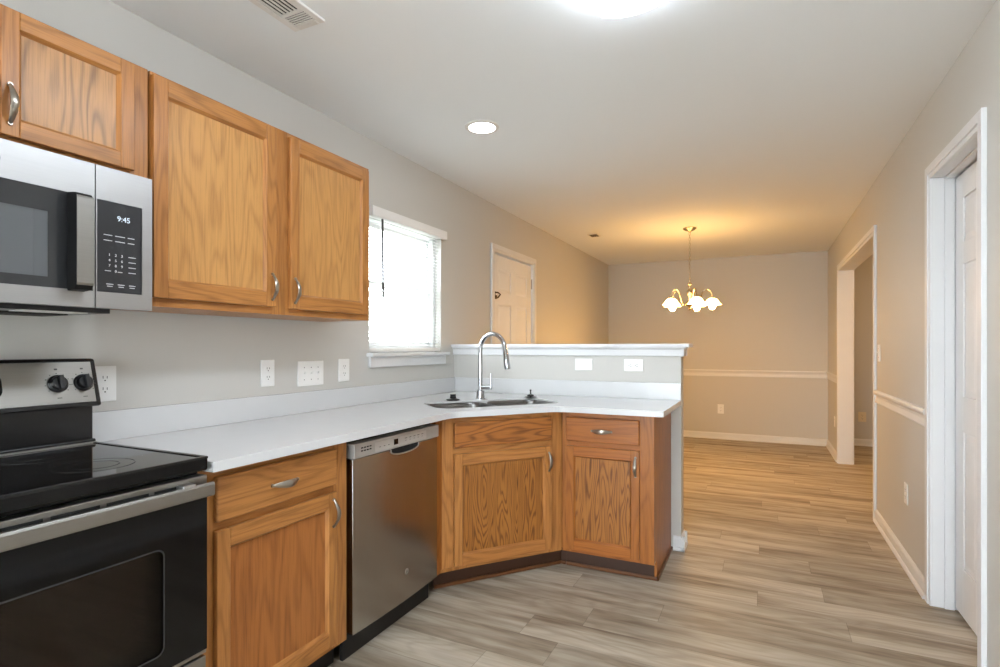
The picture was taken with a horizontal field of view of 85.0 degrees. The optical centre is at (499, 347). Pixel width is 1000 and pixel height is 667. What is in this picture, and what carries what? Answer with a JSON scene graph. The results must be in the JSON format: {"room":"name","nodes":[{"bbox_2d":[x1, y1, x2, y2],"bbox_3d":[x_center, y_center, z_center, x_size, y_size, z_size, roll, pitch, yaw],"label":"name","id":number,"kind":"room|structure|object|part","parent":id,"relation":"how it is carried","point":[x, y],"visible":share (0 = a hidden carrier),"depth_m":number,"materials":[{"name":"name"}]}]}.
{"room":"kitchen","nodes":[
{"label":"kitchen","id":0,"kind":"room"},
{"bbox_2d":[0,0,607,411],"bbox_3d":[-0.696,0.017,3.405,0.120,2.440,10.730,0,0,26],"label":"wall","id":1,"kind":"structure","parent":0,"point":[159,359],"depth_m":2.57,"materials":[{"name":"grey paint"}]},
{"bbox_2d":[0,3,147,177],"bbox_3d":[-1.382,-0.690,1.423,0.350,0.362,0.762,0,0,26],"label":"upper cabinet","id":2,"kind":"object","parent":1,"relation":"attached to","point":[61,93],"visible":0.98,"depth_m":1.51,"materials":[{"name":"brown wood"}]},
{"bbox_3d":[-1.228,-0.617,1.375,0.032,0.109,0.018,0,0,26],"label":"handle","id":3,"kind":"part","parent":2,"relation":"part of","materials":[{"name":"silver metal"}]},
{"bbox_3d":[-1.194,-0.699,1.519,0.004,0.238,0.249,0,0,26],"label":"door panel","id":4,"kind":"part","parent":2,"relation":"part of","materials":[{"name":"brown wood"}]},
{"bbox_2d":[0,138,151,316],"bbox_3d":[-1.362,-0.296,1.365,0.440,0.410,0.762,0,0,26],"label":"microwave","id":5,"kind":"object","parent":2,"relation":"attached to","point":[76,234],"visible":1,"depth_m":1.43,"materials":[{"name":"silver metal"}]},
{"bbox_3d":[-1.247,-0.281,1.232,0.018,0.255,0.582,0,0,26],"label":"door glass","id":6,"kind":"part","parent":5,"relation":"part of","materials":[{"name":"black glass"}]},
{"bbox_3d":[-1.255,-0.305,1.227,0.030,0.393,0.606,0,0,26],"label":"door","id":7,"kind":"part","parent":5,"relation":"part of","materials":[{"name":"metal"}]},
{"bbox_3d":[-1.109,-0.279,1.442,0.046,0.260,0.040,0,0,26],"label":"handle","id":8,"kind":"part","parent":5,"relation":"part of","materials":[{"name":"silver metal"}]},
{"bbox_3d":[-1.087,-0.280,1.431,0.003,0.234,0.041,0,0,26],"label":"handle","id":9,"kind":"part","parent":5,"relation":"part of","materials":[{"name":"metal"}]},
{"bbox_3d":[-1.090,-0.281,1.558,0.019,0.255,0.121,0,0,26],"label":"control panel","id":10,"kind":"part","parent":5,"relation":"part of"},
{"bbox_2d":[95,366,115,401],"bbox_3d":[-1.361,0.127,1.878,0.008,0.122,0.076,0,0,26],"label":"wall outlet","id":11,"kind":"object","parent":1,"relation":"attached to","point":[106,375],"visible":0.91,"depth_m":1.88,"materials":[{"name":"white plastic"}]},
{"bbox_2d":[100,374,109,381],"bbox_3d":[-1.361,0.107,1.878,0.008,0.029,0.033,0,0,26],"label":"receptacle","id":12,"kind":"object","parent":11,"relation":"attached to","point":[103,377],"depth_m":1.88,"materials":[{"name":"white plastic"}]},
{"bbox_2d":[100,385,109,393],"bbox_3d":[-1.361,0.146,1.878,0.008,0.029,0.033,0,0,26],"label":"receptacle","id":13,"kind":"object","parent":11,"relation":"attached to","point":[104,389],"depth_m":1.88,"materials":[{"name":"white plastic"}]},
{"bbox_2d":[110,71,368,321],"bbox_3d":[-0.984,-0.500,2.248,0.350,0.741,1.058,0,0,26],"label":"upper cabinet","id":14,"kind":"object","parent":1,"relation":"attached to","point":[252,218],"visible":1,"depth_m":2.03,"materials":[{"name":"brown wood"}]},
{"bbox_3d":[-0.989,-0.508,1.930,0.019,0.701,0.479,0,0,26],"label":"door","id":15,"kind":"part","parent":14,"relation":"part of","materials":[{"name":"brown wood"}]},
{"bbox_3d":[-0.994,-0.508,1.932,0.004,0.595,0.389,0,0,26],"label":"door panel","id":16,"kind":"part","parent":14,"relation":"part of","materials":[{"name":"brown wood"}]},
{"bbox_3d":[-0.871,-0.234,2.116,0.032,0.109,0.018,0,0,26],"label":"handle","id":17,"kind":"part","parent":14,"relation":"part of","materials":[{"name":"silver metal"}]},
{"bbox_3d":[-0.822,-0.230,2.218,0.032,0.109,0.018,0,0,26],"label":"handle","id":18,"kind":"part","parent":14,"relation":"part of","materials":[{"name":"silver metal"}]},
{"bbox_3d":[-0.748,-0.504,2.429,0.019,0.697,0.486,0,0,26],"label":"door","id":19,"kind":"part","parent":14,"relation":"part of","materials":[{"name":"brown wood"}]},
{"bbox_3d":[-0.753,-0.504,2.432,0.004,0.591,0.396,0,0,26],"label":"door panel","id":20,"kind":"part","parent":14,"relation":"part of","materials":[{"name":"brown wood"}]},
{"bbox_2d":[261,360,273,386],"bbox_3d":[-1.063,0.119,2.497,0.008,0.122,0.076,0,0,26],"label":"wall outlet","id":21,"kind":"object","parent":1,"relation":"attached to","point":[267,366],"visible":1,"depth_m":2.49,"materials":[{"name":"white plastic"}]},
{"bbox_2d":[265,366,270,371],"bbox_3d":[-1.063,0.100,2.497,0.008,0.029,0.033,0,0,26],"label":"receptacle","id":22,"kind":"object","parent":21,"relation":"attached to","point":[267,368],"depth_m":2.49,"materials":[{"name":"white plastic"}]},
{"bbox_2d":[265,374,270,380],"bbox_3d":[-1.063,0.139,2.497,0.008,0.029,0.033,0,0,26],"label":"receptacle","id":23,"kind":"object","parent":21,"relation":"attached to","point":[267,376],"depth_m":2.49,"materials":[{"name":"white plastic"}]},
{"bbox_2d":[93,377,454,441],"bbox_3d":[-0.856,0.272,2.909,0.020,0.102,2.436,0,0,26],"label":"backsplash","id":24,"kind":"structure","parent":1,"relation":"attached to","point":[134,422],"depth_m":2.36,"materials":[{"name":"white stone"}]},
{"bbox_2d":[297,361,322,386],"bbox_3d":[-0.943,0.132,2.733,0.018,0.124,0.172,0,0,26],"label":"light switch","id":25,"kind":"object","parent":1,"relation":"attached to","point":[309,373],"visible":1,"depth_m":2.72,"materials":[{"name":"white plastic"}]},
{"bbox_2d":[338,359,348,381],"bbox_3d":[-0.844,0.124,2.951,0.008,0.122,0.082,0,0,26],"label":"wall outlet","id":26,"kind":"object","parent":1,"relation":"attached to","point":[343,364],"visible":1,"depth_m":2.94,"materials":[{"name":"white plastic"}]},
{"bbox_2d":[367,217,449,367],"bbox_3d":[-0.607,-0.338,3.525,0.155,0.912,0.857,0,0,26],"label":"window","id":27,"kind":"structure","parent":1,"relation":"in","point":[401,358],"depth_m":3.63,"materials":[{"name":"paint"}]},
{"bbox_3d":[-0.673,-0.560,3.539,0.020,0.396,0.710,0,0,26],"label":"sash","id":28,"kind":"part","parent":27,"relation":"part of","materials":[{"name":"glass"}]},
{"bbox_3d":[-0.654,-0.200,3.529,0.020,0.396,0.710,0,0,26],"label":"sash","id":29,"kind":"part","parent":27,"relation":"part of","materials":[{"name":"glass"}]},
{"bbox_2d":[369,205,446,351],"bbox_3d":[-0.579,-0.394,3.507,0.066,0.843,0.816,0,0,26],"label":"window blind","id":30,"kind":"object","parent":27,"relation":"attached to","point":[384,215],"visible":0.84,"depth_m":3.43,"materials":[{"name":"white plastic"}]},
{"bbox_3d":[-0.598,-0.777,3.502,0.036,0.028,0.768,0,0,26],"label":"head rail","id":31,"kind":"part","parent":30,"relation":"part of","materials":[{"name":"white plastic"}]},
{"bbox_3d":[-0.600,0.017,3.503,0.028,0.022,0.768,0,0,26],"label":"rail","id":32,"kind":"part","parent":30,"relation":"part of","materials":[{"name":"white plastic"}]},
{"bbox_3d":[-0.580,0.044,3.512,0.095,0.022,0.857,0,0,26],"label":"sill","id":33,"kind":"part","parent":27,"relation":"part of","materials":[{"name":"paint"}]},
{"bbox_2d":[495,254,531,343],"bbox_3d":[0.139,0.216,4.991,0.103,2.020,0.862,0,0,26],"label":"door","id":34,"kind":"structure","parent":1,"relation":"in","point":[513,281],"depth_m":4.98,"materials":[{"name":"paint"}]},
{"bbox_2d":[491,243,535,343],"bbox_3d":[0.087,0.183,5.009,0.137,2.106,0.982,0,0,26],"label":"trim","id":35,"kind":"structure","parent":1,"relation":"attached to","point":[496,249],"depth_m":4.96,"materials":[{"name":"paint"}]},
{"bbox_2d":[109,0,995,264],"bbox_3d":[1.577,-1.244,2.309,5.166,0.080,10.970,0,0,26],"label":"ceiling","id":36,"kind":"structure","parent":0,"point":[760,127],"depth_m":2.56,"materials":[{"name":"white paint"}]},
{"bbox_2d":[249,0,324,31],"bbox_3d":[-0.784,-1.199,1.883,0.150,0.009,0.345,0,0,26],"label":"ceiling vent","id":37,"kind":"object","parent":36,"relation":"in","point":[294,14],"visible":1,"depth_m":1.95,"materials":[{"name":"white metal"}]},
{"bbox_2d":[465,120,498,133],"bbox_3d":[-0.098,-1.198,2.983,0.188,0.010,0.188,0,0,26],"label":"recessed light","id":38,"kind":"object","parent":36,"relation":"in","point":[476,126],"visible":1,"depth_m":2.97,"materials":[{"name":"white glass"}]},
{"bbox_2d":[587,233,600,236],"bbox_3d":[1.008,-1.198,5.842,0.110,0.011,0.150,0,0,26],"label":"ceiling vent","id":39,"kind":"object","parent":36,"relation":"in","point":[592,234],"visible":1,"depth_m":5.83,"materials":[{"name":"metal"}]},
{"bbox_2d":[593,0,666,17],"bbox_3d":[0.183,-1.155,1.270,0.282,0.097,1.220,0,0,26],"label":"ceiling light","id":40,"kind":"object","parent":36,"relation":"attached to","point":[606,8],"visible":1,"depth_m":1.78,"materials":[{"name":"white glass"}]},
{"bbox_2d":[663,227,721,310],"bbox_3d":[1.932,-0.787,5.511,0.568,0.833,0.575,0,0,26],"label":"chandelier","id":41,"kind":"object","parent":36,"relation":"hanging from","point":[696,302],"visible":1,"depth_m":5.44,"materials":[{"name":"gold metal"}]},
{"bbox_3d":[1.713,-0.455,5.454,0.174,0.064,0.174,0,0,26],"label":"lamp shade","id":42,"kind":"part","parent":41,"relation":"part of","materials":[{"name":"white glass"}]},
{"bbox_3d":[1.713,-0.426,5.454,0.066,0.101,0.066,0,0,26],"label":"bulb","id":43,"kind":"part","parent":41,"relation":"part of","materials":[{"name":"white glass"}]},
{"bbox_3d":[1.917,-0.915,5.512,0.016,0.497,0.016,0,0,-19],"label":"chain","id":44,"kind":"part","parent":41,"relation":"part of","materials":[{"name":"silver metal"}]},
{"bbox_3d":[1.909,-0.455,5.300,0.174,0.064,0.174,0,0,26],"label":"lamp shade","id":45,"kind":"part","parent":41,"relation":"part of","materials":[{"name":"white glass"}]},
{"bbox_3d":[1.909,-0.426,5.300,0.066,0.101,0.066,0,0,26],"label":"bulb","id":46,"kind":"part","parent":41,"relation":"part of","materials":[{"name":"white glass"}]},
{"bbox_3d":[2.116,-0.426,5.439,0.066,0.101,0.066,0,0,26],"label":"bulb","id":47,"kind":"part","parent":41,"relation":"part of","materials":[{"name":"white glass"}]},
{"bbox_3d":[2.116,-0.455,5.439,0.174,0.064,0.174,0,0,26],"label":"lamp shade","id":48,"kind":"part","parent":41,"relation":"part of","materials":[{"name":"white glass"}]},
{"bbox_2d":[454,355,682,545],"bbox_3d":[0.407,0.619,3.717,1.596,1.236,0.115,0,0,26],"label":"wall","id":49,"kind":"structure","parent":0,"point":[656,369],"depth_m":3.51,"materials":[{"name":"grey paint"}]},
{"bbox_2d":[455,377,680,399],"bbox_3d":[0.388,0.272,3.650,1.577,0.102,0.020,0,0,26],"label":"backsplash","id":50,"kind":"structure","parent":49,"relation":"attached to","point":[636,390],"depth_m":3.58,"materials":[{"name":"white stone"}]},
{"bbox_2d":[452,347,687,355],"bbox_3d":[0.419,0.029,3.711,1.623,0.056,0.169,0,0,26],"label":"trim","id":51,"kind":"structure","parent":49,"relation":"attached to","point":[553,351],"depth_m":3.58,"materials":[{"name":"paint"}]},
{"bbox_2d":[451,344,692,346],"bbox_3d":[0.431,-0.010,3.705,1.649,0.021,0.215,0,0,26],"label":"trim","id":52,"kind":"structure","parent":49,"relation":"on","point":[452,345],"depth_m":3.55,"materials":[{"name":"paint"}]},
{"bbox_2d":[575,359,592,370],"bbox_3d":[0.550,0.115,3.580,0.118,0.077,0.007,0,0,26],"label":"blank plate","id":53,"kind":"object","parent":49,"relation":"attached to","point":[580,364],"visible":1,"depth_m":3.58,"materials":[{"name":"white plastic"}]},
{"bbox_2d":[624,359,642,371],"bbox_3d":[0.842,0.115,3.439,0.120,0.077,0.008,0,0,26],"label":"wall outlet","id":54,"kind":"object","parent":49,"relation":"attached to","point":[629,364],"visible":1,"depth_m":3.44,"materials":[{"name":"white plastic"}]},
{"bbox_2d":[673,529,687,551],"bbox_3d":[0.418,1.194,3.712,1.620,0.086,0.163,0,0,26],"label":"baseboard","id":55,"kind":"structure","parent":49,"relation":"attached to","point":[680,543],"depth_m":3.31,"materials":[{"name":"paint"}]},
{"bbox_2d":[328,437,976,666],"bbox_3d":[1.577,1.276,2.309,5.166,0.080,10.970,0,0,26],"label":"floor","id":56,"kind":"structure","parent":0,"point":[785,561],"depth_m":2.69,"materials":[{"name":"wood"}]},
{"bbox_2d":[0,358,214,666],"bbox_3d":[-1.247,0.636,1.308,0.666,1.200,0.784,0,0,26],"label":"range","id":57,"kind":"object","parent":56,"relation":"on","point":[103,546],"visible":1,"depth_m":1.36,"materials":[{"name":"black metal"}]},
{"bbox_3d":[-1.473,0.111,1.417,0.040,0.127,0.752,0,0,26],"label":"control panel","id":58,"kind":"part","parent":57,"relation":"part of","materials":[{"name":"metal"}]},
{"bbox_3d":[-1.338,0.111,1.659,0.042,0.054,0.055,0,0,26],"label":"knob","id":59,"kind":"part","parent":57,"relation":"part of","materials":[{"name":"black plastic"}]},
{"bbox_3d":[-1.307,0.111,1.722,0.042,0.054,0.055,0,0,26],"label":"knob","id":60,"kind":"part","parent":57,"relation":"part of","materials":[{"name":"black plastic"}]},
{"bbox_2d":[0,438,207,514],"bbox_3d":[-1.251,0.317,1.309,0.607,0.051,0.760,0,0,26],"label":"cooktop","id":61,"kind":"object","parent":57,"relation":"in","point":[39,476],"depth_m":1.38,"materials":[{"name":"glass"}]},
{"bbox_2d":[0,474,214,666],"bbox_3d":[-1.102,0.602,1.238,0.344,0.494,0.752,0,0,26],"label":"oven","id":62,"kind":"object","parent":57,"relation":"in","point":[116,577],"depth_m":1.31,"materials":[{"name":"metal"}]},
{"bbox_3d":[-0.997,1.004,1.187,0.036,0.295,0.752,0,0,26],"label":"storage drawer","id":63,"kind":"part","parent":57,"relation":"part of","materials":[{"name":"metal"}]},
{"bbox_2d":[198,442,345,666],"bbox_3d":[-0.967,0.794,1.946,0.632,0.884,0.622,0,0,26],"label":"base cabinet","id":64,"kind":"object","parent":56,"relation":"on","point":[276,528],"visible":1,"depth_m":1.80,"materials":[{"name":"brown wood"}]},
{"bbox_3d":[-0.724,0.824,1.819,0.019,0.566,0.500,0,0,26],"label":"door","id":65,"kind":"part","parent":64,"relation":"part of","materials":[{"name":"brown wood"}]},
{"bbox_3d":[-0.724,0.448,1.819,0.019,0.134,0.500,0,0,26],"label":"drawer","id":66,"kind":"part","parent":64,"relation":"part of","materials":[{"name":"brown wood"}]},
{"bbox_3d":[-0.729,0.824,1.821,0.004,0.460,0.414,0,0,26],"label":"door panel","id":67,"kind":"part","parent":64,"relation":"part of","materials":[{"name":"brown wood"}]},
{"bbox_3d":[-0.701,0.450,1.808,0.032,0.026,0.117,0,0,26],"label":"handle","id":68,"kind":"part","parent":64,"relation":"part of","materials":[{"name":"silver metal"}]},
{"bbox_3d":[-0.602,0.615,2.013,0.032,0.109,0.018,0,0,26],"label":"handle","id":69,"kind":"part","parent":64,"relation":"part of","materials":[{"name":"silver metal"}]},
{"bbox_2d":[340,423,438,660],"bbox_3d":[-0.682,0.802,2.515,0.565,0.868,0.610,0,0,26],"label":"dishwasher","id":70,"kind":"object","parent":56,"relation":"on","point":[391,477],"visible":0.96,"depth_m":2.31,"materials":[{"name":"silver metal"}]},
{"bbox_2d":[430,412,566,588],"bbox_3d":[-0.120,0.794,3.244,1.018,0.884,1.175,0,0,26],"label":"base cabinet","id":71,"kind":"object","parent":56,"relation":"on","point":[499,477],"visible":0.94,"depth_m":2.87,"materials":[{"name":"brown wood"}]},
{"bbox_2d":[93,377,680,472],"bbox_3d":[-0.146,0.286,2.566,1.597,0.132,2.436,0,0,26],"label":"countertop","id":72,"kind":"structure","parent":71,"relation":"on","point":[236,432],"depth_m":2.49,"materials":[{"name":"white stone"}]},
{"bbox_2d":[446,394,459,400],"bbox_3d":[-0.284,0.303,3.301,0.082,0.038,0.082,0,0,26],"label":"strainer","id":73,"kind":"object","parent":72,"relation":"on","point":[452,396],"visible":1,"depth_m":3.28,"materials":[{"name":"black plastic"}]},
{"bbox_2d":[426,399,553,407],"bbox_3d":[-0.045,0.439,3.157,0.753,0.216,0.343,0,0,-26],"label":"sink","id":74,"kind":"object","parent":72,"relation":"in","point":[526,401],"visible":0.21,"depth_m":3.27,"materials":[{"name":"metal"}]},
{"bbox_3d":[-0.220,0.436,3.074,0.365,0.211,0.343,0,0,-26],"label":"bowl","id":75,"kind":"part","parent":74,"relation":"part of","materials":[{"name":"metal"}]},
{"bbox_3d":[0.130,0.436,3.240,0.365,0.211,0.343,0,0,-26],"label":"bowl","id":76,"kind":"part","parent":74,"relation":"part of","materials":[{"name":"metal"}]},
{"bbox_2d":[475,332,510,398],"bbox_3d":[-0.043,0.115,3.324,0.266,0.416,0.062,0,0,40],"label":"faucet","id":77,"kind":"object","parent":72,"relation":"on","point":[480,392],"visible":1,"depth_m":3.36,"materials":[{"name":"silver metal"}]},
{"bbox_3d":[-0.080,0.212,3.360,0.078,0.099,0.027,0,0,35],"label":"lever handle","id":78,"kind":"part","parent":77,"relation":"part of","materials":[{"name":"silver metal"}]},
{"bbox_3d":[-0.045,0.090,3.326,0.227,0.366,0.027,0,0,40],"label":"spout","id":79,"kind":"part","parent":77,"relation":"part of","materials":[{"name":"silver metal"}]},
{"bbox_2d":[524,389,536,397],"bbox_3d":[0.194,0.295,3.465,0.082,0.054,0.082,0,0,26],"label":"strainer","id":80,"kind":"object","parent":72,"relation":"on","point":[530,395],"visible":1,"depth_m":3.44,"materials":[{"name":"silver metal"}]},
{"bbox_3d":[0.020,1.226,2.948,0.784,0.020,0.031,0,0,-26],"label":"shoe moulding","id":81,"kind":"part","parent":71,"relation":"part of","materials":[{"name":"brown wood"}]},
{"bbox_3d":[0.025,0.447,2.879,0.569,0.128,0.019,0,0,-26],"label":"drawer","id":82,"kind":"part","parent":71,"relation":"part of","materials":[{"name":"brown wood"}]},
{"bbox_3d":[0.025,0.826,2.879,0.569,0.566,0.019,0,0,-26],"label":"door","id":83,"kind":"part","parent":71,"relation":"part of","materials":[{"name":"brown wood"}]},
{"bbox_3d":[0.023,0.826,2.884,0.487,0.460,0.004,0,0,-26],"label":"door panel","id":84,"kind":"part","parent":71,"relation":"part of","materials":[{"name":"brown wood"}]},
{"bbox_3d":[0.275,0.626,2.970,0.018,0.109,0.032,0,0,-26],"label":"handle","id":85,"kind":"part","parent":71,"relation":"part of","materials":[{"name":"silver metal"}]},
{"bbox_2d":[562,412,672,580],"bbox_3d":[0.691,0.794,3.164,0.512,0.884,0.625,0,0,26],"label":"base cabinet","id":86,"kind":"object","parent":56,"relation":"on","point":[616,469],"visible":0.99,"depth_m":2.94,"materials":[{"name":"brown wood"}]},
{"bbox_3d":[0.537,0.453,2.910,0.117,0.026,0.032,0,0,26],"label":"handle","id":87,"kind":"part","parent":86,"relation":"part of","materials":[{"name":"silver metal"}]},
{"bbox_3d":[0.550,0.828,2.937,0.317,0.464,0.004,0,0,26],"label":"door panel","id":88,"kind":"part","parent":86,"relation":"part of","materials":[{"name":"brown wood"}]},
{"bbox_3d":[0.548,0.451,2.933,0.399,0.132,0.019,0,0,26],"label":"drawer","id":89,"kind":"part","parent":86,"relation":"part of","materials":[{"name":"brown wood"}]},
{"bbox_3d":[0.548,0.828,2.933,0.399,0.570,0.019,0,0,26],"label":"door","id":90,"kind":"part","parent":86,"relation":"part of","materials":[{"name":"brown wood"}]},
{"bbox_3d":[0.716,1.226,3.216,0.512,0.020,0.510,0,0,26],"label":"shoe moulding","id":91,"kind":"part","parent":86,"relation":"part of","materials":[{"name":"brown wood"}]},
{"bbox_3d":[0.699,0.626,2.831,0.018,0.109,0.032,0,0,26],"label":"handle","id":92,"kind":"part","parent":86,"relation":"part of","materials":[{"name":"silver metal"}]},
{"bbox_3d":[0.921,0.794,3.093,0.012,0.884,0.554,0,0,26],"label":"panel","id":93,"kind":"part","parent":86,"relation":"part of","materials":[{"name":"brown wood"}]},
{"bbox_2d":[608,251,827,438],"bbox_3d":[2.918,0.017,7.430,2.894,2.440,0.100,0,0,26],"label":"wall","id":94,"kind":"structure","parent":0,"point":[772,315],"depth_m":7.23,"materials":[{"name":"grey paint"}]},
{"bbox_2d":[718,404,723,413],"bbox_3d":[2.972,0.834,7.344,0.078,0.124,0.008,0,0,26],"label":"wall outlet","id":95,"kind":"object","parent":94,"relation":"attached to","point":[720,406],"visible":1,"depth_m":7.34,"materials":[{"name":"white plastic"}]},
{"bbox_2d":[683,430,826,445],"bbox_3d":[2.837,1.194,7.400,2.774,0.086,0.024,0,0,26],"label":"baseboard","id":96,"kind":"structure","parent":94,"relation":"attached to","point":[686,433],"depth_m":7.14,"materials":[{"name":"paint"}]},
{"bbox_2d":[683,369,826,378],"bbox_3d":[2.838,0.349,7.401,2.774,0.088,0.022,0,0,26],"label":"trim","id":97,"kind":"structure","parent":94,"relation":"attached to","point":[686,372],"depth_m":7.15,"materials":[{"name":"paint"}]},
{"bbox_2d":[854,254,872,439],"bbox_3d":[5.242,0.017,6.554,2.052,2.440,0.100,0,0,26],"label":"wall","id":98,"kind":"structure","parent":0,"point":[863,274],"depth_m":6.83,"materials":[{"name":"grey paint"}]},
{"bbox_2d":[858,412,865,421],"bbox_3d":[4.537,0.875,6.833,0.085,0.122,0.008,0,0,26],"label":"wall outlet","id":99,"kind":"object","parent":98,"relation":"attached to","point":[861,415],"visible":1,"depth_m":6.83,"materials":[{"name":"beige plastic"}]},
{"bbox_2d":[854,438,872,446],"bbox_3d":[5.215,1.194,6.498,2.052,0.086,0.024,0,0,26],"label":"baseboard","id":100,"kind":"structure","parent":98,"relation":"attached to","point":[857,442],"depth_m":6.82,"materials":[{"name":"paint"}]},
{"bbox_2d":[828,0,999,666],"bbox_3d":[1.911,0.017,2.148,0.120,2.440,10.730,0,0,26],"label":"wall","id":101,"kind":"structure","parent":0,"point":[895,201],"depth_m":2.84,"materials":[{"name":"grey paint"}]},
{"bbox_2d":[826,372,836,382],"bbox_3d":[3.852,0.349,6.337,0.022,0.088,1.058,0,0,26],"label":"trim","id":102,"kind":"structure","parent":101,"relation":"attached to","point":[833,377],"depth_m":6.28,"materials":[{"name":"paint"}]},
{"bbox_2d":[837,225,876,518],"bbox_3d":[3.208,0.182,4.837,0.154,2.108,2.176,0,0,26],"label":"trim","id":103,"kind":"structure","parent":101,"relation":"attached to","point":[867,246],"depth_m":5.75,"materials":[{"name":"paint"}]},
{"bbox_2d":[826,439,924,598],"bbox_3d":[1.798,1.194,2.080,0.024,0.086,10.510,0,0,26],"label":"baseboard","id":104,"kind":"structure","parent":101,"relation":"attached to","point":[917,578],"depth_m":3.17,"materials":[{"name":"paint"}]},
{"bbox_2d":[877,345,879,361],"bbox_3d":[2.626,0.042,3.790,0.018,0.118,0.074,0,0,26],"label":"light switch","id":105,"kind":"object","parent":101,"relation":"attached to","point":[878,352],"visible":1,"depth_m":3.79,"materials":[{"name":"white plastic"}]},
{"bbox_2d":[873,390,924,426],"bbox_3d":[2.376,0.349,3.275,0.022,0.088,1.336,0,0,26],"label":"trim","id":106,"kind":"structure","parent":101,"relation":"attached to","point":[913,412],"depth_m":3.12,"materials":[{"name":"paint"}]},
{"bbox_2d":[904,482,907,505],"bbox_3d":[2.286,0.825,3.072,0.008,0.118,0.074,0,0,26],"label":"wall outlet","id":107,"kind":"object","parent":101,"relation":"attached to","point":[905,483],"visible":1,"depth_m":3.06,"materials":[{"name":"white plastic"}]},
{"bbox_2d":[925,107,986,666],"bbox_3d":[1.971,0.184,2.291,0.137,2.104,0.768,0,0,26],"label":"trim","id":108,"kind":"structure","parent":101,"relation":"attached to","point":[969,146],"depth_m":2.57,"materials":[{"name":"paint"}]},
{"bbox_2d":[956,161,976,634],"bbox_3d":[1.989,0.217,2.283,0.097,2.015,0.638,0,0,26],"label":"door","id":109,"kind":"structure","parent":101,"relation":"in","point":[966,183],"depth_m":2.43,"materials":[{"name":"paint"}]}
]}

